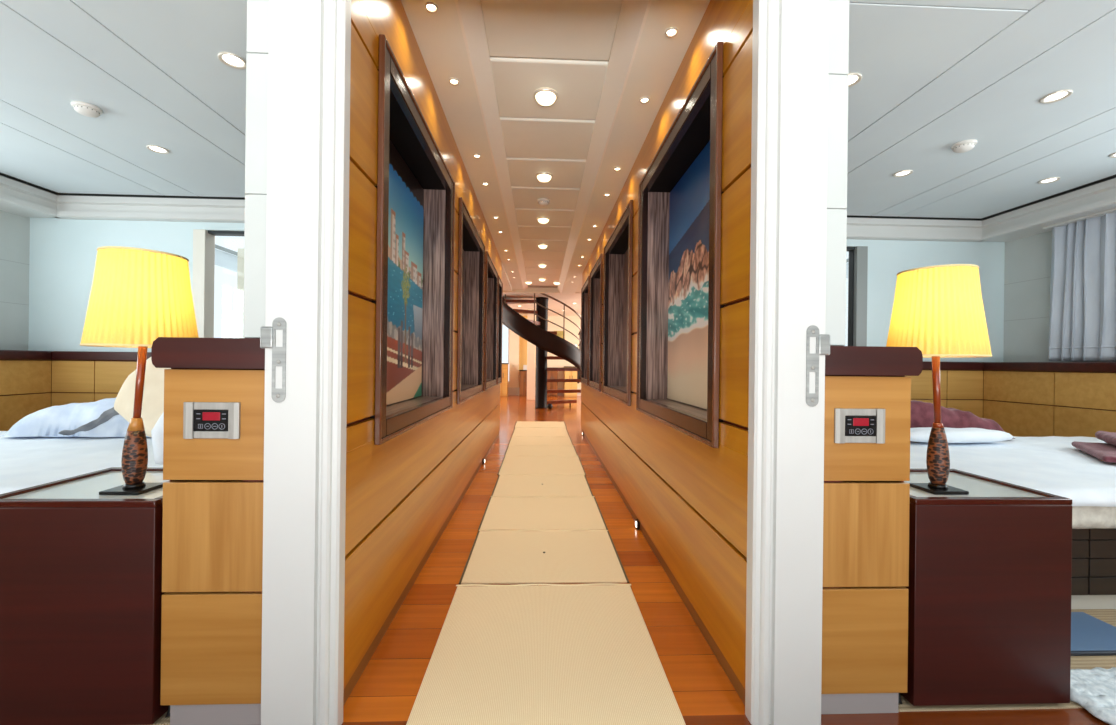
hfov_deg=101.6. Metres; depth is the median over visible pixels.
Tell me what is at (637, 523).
floor light
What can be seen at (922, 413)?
pillow
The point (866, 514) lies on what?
panelling
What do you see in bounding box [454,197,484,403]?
display niche
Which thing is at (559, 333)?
print
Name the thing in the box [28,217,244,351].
wall
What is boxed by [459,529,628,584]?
runner mat
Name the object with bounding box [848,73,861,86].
recessed light
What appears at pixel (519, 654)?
runner mat
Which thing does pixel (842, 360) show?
trim
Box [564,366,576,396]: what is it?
base cabinet
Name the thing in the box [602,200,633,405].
display niche
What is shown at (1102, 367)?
trim
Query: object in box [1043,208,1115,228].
rail
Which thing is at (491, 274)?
display niche
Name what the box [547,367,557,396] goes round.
base cabinet
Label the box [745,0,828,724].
trim
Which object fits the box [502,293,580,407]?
spiral staircase
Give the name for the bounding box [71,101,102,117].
smoke detector
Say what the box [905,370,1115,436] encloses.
panelling
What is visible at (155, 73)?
ceiling
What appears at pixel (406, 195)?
picture
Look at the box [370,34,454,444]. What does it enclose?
display niche
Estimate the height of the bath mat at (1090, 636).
0.015 m
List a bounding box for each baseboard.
[170,704,260,724]
[508,387,580,395]
[821,693,898,713]
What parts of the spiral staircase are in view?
rail, rail, rail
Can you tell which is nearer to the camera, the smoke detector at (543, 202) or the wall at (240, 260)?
the smoke detector at (543, 202)
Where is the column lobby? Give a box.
[527,309,535,399]
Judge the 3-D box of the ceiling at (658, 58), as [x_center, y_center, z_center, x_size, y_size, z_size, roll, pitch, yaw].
[-0.282,-1.416,7.735,8.000,0.174,12.918,1,0,-2]
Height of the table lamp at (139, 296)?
0.697 m
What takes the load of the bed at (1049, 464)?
on the floor
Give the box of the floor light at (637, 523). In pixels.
[635,519,639,529]
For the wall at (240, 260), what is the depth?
6.14 m
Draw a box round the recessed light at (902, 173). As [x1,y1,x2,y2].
[893,170,912,176]
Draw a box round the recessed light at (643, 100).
[640,97,648,103]
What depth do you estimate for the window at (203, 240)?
4.00 m
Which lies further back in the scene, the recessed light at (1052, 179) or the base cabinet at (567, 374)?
the base cabinet at (567, 374)
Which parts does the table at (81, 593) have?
glass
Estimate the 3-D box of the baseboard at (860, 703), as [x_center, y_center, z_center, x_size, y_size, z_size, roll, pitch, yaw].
[0.795,0.980,2.726,0.270,0.058,2.834,1,0,-2]
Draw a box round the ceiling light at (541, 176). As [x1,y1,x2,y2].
[536,172,552,181]
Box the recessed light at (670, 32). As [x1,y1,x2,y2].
[665,27,677,37]
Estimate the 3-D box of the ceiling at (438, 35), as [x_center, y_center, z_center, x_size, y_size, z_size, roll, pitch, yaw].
[-0.640,-1.437,4.995,0.238,0.080,7.468,1,0,-2]
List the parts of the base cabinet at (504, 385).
door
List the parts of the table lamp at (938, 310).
stem, lamp shade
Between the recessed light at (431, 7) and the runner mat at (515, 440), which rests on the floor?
the runner mat at (515, 440)
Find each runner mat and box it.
[406,583,685,724]
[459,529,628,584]
[478,496,607,530]
[491,474,592,495]
[497,455,585,474]
[504,445,577,455]
[508,436,572,445]
[511,427,569,436]
[514,421,566,427]
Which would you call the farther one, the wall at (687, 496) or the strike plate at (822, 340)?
the wall at (687, 496)
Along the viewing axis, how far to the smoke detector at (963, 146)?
2.82 m
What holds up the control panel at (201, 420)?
attached to the panelling at (212, 523)
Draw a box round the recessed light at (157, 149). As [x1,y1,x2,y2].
[146,145,168,153]
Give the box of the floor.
[152,395,1115,724]
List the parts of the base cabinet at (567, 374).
door, door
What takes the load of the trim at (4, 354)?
attached to the wall at (14, 229)
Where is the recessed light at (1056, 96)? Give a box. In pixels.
[1040,89,1072,103]
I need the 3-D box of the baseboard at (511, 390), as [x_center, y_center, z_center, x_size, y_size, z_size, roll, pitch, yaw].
[-0.543,0.874,13.870,5.000,0.240,0.040,1,0,-2]
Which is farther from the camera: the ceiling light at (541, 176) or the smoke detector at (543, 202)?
the smoke detector at (543, 202)
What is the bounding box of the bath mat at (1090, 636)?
[1071,612,1115,655]
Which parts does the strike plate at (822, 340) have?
plate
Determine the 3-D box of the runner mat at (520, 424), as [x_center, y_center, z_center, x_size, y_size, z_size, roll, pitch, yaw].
[-0.284,0.989,7.334,0.810,0.014,0.694,1,0,-2]
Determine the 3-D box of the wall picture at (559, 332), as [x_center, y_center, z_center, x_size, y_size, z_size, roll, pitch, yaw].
[0.035,-0.800,13.899,0.380,0.400,0.024,1,0,-2]
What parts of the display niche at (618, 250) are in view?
panel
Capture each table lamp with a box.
[80,246,198,494]
[886,264,991,494]
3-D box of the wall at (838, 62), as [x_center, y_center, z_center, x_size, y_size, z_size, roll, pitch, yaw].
[0.713,-0.217,2.791,0.115,2.450,2.976,1,0,-2]
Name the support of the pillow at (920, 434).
on the bed at (1049, 464)
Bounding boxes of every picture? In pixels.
[386,139,423,404]
[553,330,564,338]
[667,141,709,408]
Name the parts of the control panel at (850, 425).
display plate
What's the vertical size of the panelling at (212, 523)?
0.917 m
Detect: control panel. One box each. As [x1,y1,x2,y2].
[183,402,240,438]
[834,408,884,443]
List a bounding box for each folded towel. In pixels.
[1072,441,1115,462]
[1095,431,1115,445]
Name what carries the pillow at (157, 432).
on the bed at (25, 462)
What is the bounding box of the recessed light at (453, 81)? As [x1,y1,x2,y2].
[449,78,458,84]
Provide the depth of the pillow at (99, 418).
2.67 m
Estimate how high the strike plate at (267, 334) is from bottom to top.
0.225 m
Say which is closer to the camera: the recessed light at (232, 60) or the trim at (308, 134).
the trim at (308, 134)
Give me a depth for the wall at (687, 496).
1.61 m
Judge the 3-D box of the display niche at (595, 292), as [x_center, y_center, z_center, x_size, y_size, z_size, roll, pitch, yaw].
[0.491,-0.400,5.012,0.192,1.372,1.012,1,0,-2]
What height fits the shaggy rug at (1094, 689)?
0.033 m
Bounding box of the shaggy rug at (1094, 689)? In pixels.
[1070,667,1115,724]
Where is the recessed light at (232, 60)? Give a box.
[218,52,245,68]
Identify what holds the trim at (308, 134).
attached to the wall at (257, 10)
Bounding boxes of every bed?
[0,431,162,493]
[910,436,1115,608]
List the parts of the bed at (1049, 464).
mattress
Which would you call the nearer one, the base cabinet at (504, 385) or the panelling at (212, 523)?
the panelling at (212, 523)
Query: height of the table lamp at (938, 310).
0.697 m
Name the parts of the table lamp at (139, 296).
lamp shade, stem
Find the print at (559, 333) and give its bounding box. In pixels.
[557,331,564,338]
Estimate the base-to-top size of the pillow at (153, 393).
0.492 m
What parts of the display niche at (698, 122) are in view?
panel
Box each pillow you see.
[2,398,148,436]
[114,357,170,437]
[151,412,163,464]
[910,400,1014,438]
[910,427,1013,442]
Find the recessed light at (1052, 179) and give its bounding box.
[1038,177,1060,183]
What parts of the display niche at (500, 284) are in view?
frame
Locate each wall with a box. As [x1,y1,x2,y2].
[0,210,29,349]
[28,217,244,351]
[237,248,243,337]
[243,0,268,337]
[243,0,501,705]
[508,316,580,387]
[581,0,842,704]
[825,0,848,345]
[847,239,1004,361]
[1003,231,1115,361]
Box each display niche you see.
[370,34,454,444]
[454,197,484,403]
[484,251,497,390]
[497,275,502,384]
[580,276,589,385]
[588,253,602,391]
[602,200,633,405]
[636,41,723,447]
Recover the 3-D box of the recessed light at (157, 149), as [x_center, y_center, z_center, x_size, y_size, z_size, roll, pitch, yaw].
[-2.674,-1.426,3.041,0.116,0.008,0.116,1,0,-2]
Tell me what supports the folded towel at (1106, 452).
on the bed at (1049, 464)
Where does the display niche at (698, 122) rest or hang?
in the wall at (687, 496)
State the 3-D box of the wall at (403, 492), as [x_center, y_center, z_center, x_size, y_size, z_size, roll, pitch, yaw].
[-0.826,-0.229,3.782,0.259,2.440,5.058,1,0,-2]
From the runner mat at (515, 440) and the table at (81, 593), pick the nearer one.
the table at (81, 593)
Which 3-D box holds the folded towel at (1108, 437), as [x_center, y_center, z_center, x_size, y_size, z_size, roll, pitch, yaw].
[3.152,0.431,2.484,0.206,0.062,0.488,1,0,38]
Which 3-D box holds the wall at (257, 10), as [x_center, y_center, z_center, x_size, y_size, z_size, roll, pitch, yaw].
[-0.859,-0.235,2.731,0.112,2.450,2.976,1,0,-2]
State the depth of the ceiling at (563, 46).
2.46 m
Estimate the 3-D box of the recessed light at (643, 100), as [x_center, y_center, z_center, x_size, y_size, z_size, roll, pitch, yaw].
[0.435,-1.320,2.288,0.048,0.008,0.048,1,0,-2]
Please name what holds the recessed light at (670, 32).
in the ceiling at (658, 58)
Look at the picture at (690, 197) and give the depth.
2.30 m
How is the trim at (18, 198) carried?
attached to the wall at (14, 229)
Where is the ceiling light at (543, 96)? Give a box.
[534,88,557,105]
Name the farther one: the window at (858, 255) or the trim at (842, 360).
the window at (858, 255)
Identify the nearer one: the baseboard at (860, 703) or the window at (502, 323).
the baseboard at (860, 703)
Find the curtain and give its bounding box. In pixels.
[1048,212,1115,360]
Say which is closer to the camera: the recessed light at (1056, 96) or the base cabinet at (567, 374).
the recessed light at (1056, 96)
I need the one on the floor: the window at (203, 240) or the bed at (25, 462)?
the bed at (25, 462)
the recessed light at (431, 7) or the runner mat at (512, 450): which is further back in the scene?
the runner mat at (512, 450)
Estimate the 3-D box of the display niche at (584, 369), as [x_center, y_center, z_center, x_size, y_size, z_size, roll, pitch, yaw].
[0.447,-0.400,6.152,0.192,1.372,0.972,1,0,-2]
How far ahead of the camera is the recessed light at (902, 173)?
3.28 m
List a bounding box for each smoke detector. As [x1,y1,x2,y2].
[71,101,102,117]
[537,198,549,206]
[951,139,976,152]
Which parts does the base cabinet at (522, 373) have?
door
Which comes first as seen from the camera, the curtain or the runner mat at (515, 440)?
the curtain
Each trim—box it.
[0,176,244,222]
[0,350,150,360]
[151,337,264,368]
[261,0,350,724]
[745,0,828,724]
[825,346,922,375]
[847,178,1115,241]
[922,361,1115,372]
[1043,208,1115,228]
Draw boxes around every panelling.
[0,360,136,430]
[160,368,264,704]
[821,375,910,693]
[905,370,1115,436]
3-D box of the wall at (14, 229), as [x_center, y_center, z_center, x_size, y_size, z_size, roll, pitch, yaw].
[-4.540,-0.276,0.791,0.121,2.450,6.330,1,0,-2]
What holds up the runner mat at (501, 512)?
on the floor
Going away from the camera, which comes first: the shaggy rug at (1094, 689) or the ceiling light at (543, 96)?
the shaggy rug at (1094, 689)
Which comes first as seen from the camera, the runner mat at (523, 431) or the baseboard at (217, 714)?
the baseboard at (217, 714)
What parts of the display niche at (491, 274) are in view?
panel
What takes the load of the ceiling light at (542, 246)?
attached to the ceiling at (563, 46)
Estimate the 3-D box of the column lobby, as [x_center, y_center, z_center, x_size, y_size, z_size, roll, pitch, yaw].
[-0.720,-0.228,12.291,0.220,2.440,0.220,1,0,-2]
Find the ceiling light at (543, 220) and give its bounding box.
[537,217,549,223]
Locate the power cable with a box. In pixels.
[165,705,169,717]
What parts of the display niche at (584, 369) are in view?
frame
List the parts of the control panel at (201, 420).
display plate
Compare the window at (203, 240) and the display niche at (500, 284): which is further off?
the display niche at (500, 284)
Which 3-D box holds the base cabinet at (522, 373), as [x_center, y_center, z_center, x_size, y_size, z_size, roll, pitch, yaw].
[-0.963,0.599,13.672,0.400,0.780,0.382,1,0,-2]
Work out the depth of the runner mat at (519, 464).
4.40 m
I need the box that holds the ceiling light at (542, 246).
[538,244,547,248]
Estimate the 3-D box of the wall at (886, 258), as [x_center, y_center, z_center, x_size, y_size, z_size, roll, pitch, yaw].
[2.556,-0.196,4.371,3.700,2.450,0.120,1,0,-2]
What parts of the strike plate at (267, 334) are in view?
plate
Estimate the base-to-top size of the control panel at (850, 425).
0.098 m
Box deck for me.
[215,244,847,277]
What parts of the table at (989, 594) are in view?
glass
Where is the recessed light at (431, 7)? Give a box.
[425,2,437,12]
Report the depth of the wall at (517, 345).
13.91 m
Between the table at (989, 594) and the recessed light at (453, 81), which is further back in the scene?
the recessed light at (453, 81)
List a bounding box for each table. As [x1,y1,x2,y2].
[0,467,168,724]
[900,469,1071,705]
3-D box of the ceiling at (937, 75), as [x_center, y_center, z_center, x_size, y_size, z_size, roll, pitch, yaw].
[2.585,-1.401,1.105,3.680,0.060,6.410,1,0,-2]
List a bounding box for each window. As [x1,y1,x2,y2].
[192,229,243,337]
[502,323,509,362]
[847,246,867,345]
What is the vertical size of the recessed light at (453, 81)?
0.008 m
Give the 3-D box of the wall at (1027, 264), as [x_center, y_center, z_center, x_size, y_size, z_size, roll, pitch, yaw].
[4.470,-0.174,1.178,0.121,2.450,6.410,1,0,-2]
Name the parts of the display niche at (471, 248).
panel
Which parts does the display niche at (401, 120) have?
panel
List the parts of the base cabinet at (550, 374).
door, door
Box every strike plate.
[260,317,285,402]
[806,325,829,406]
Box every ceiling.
[0,0,246,199]
[401,0,522,289]
[455,0,709,315]
[480,0,622,287]
[847,0,1115,220]
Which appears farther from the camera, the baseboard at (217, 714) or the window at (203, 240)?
the window at (203, 240)
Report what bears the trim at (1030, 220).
attached to the wall at (1027, 264)
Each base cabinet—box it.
[500,363,508,395]
[519,370,526,395]
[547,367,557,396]
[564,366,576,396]
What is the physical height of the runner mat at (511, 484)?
0.014 m
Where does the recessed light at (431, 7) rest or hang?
in the ceiling at (438, 35)
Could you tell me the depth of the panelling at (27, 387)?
3.87 m
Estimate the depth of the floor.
1.65 m
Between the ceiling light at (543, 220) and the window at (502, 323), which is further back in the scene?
the window at (502, 323)

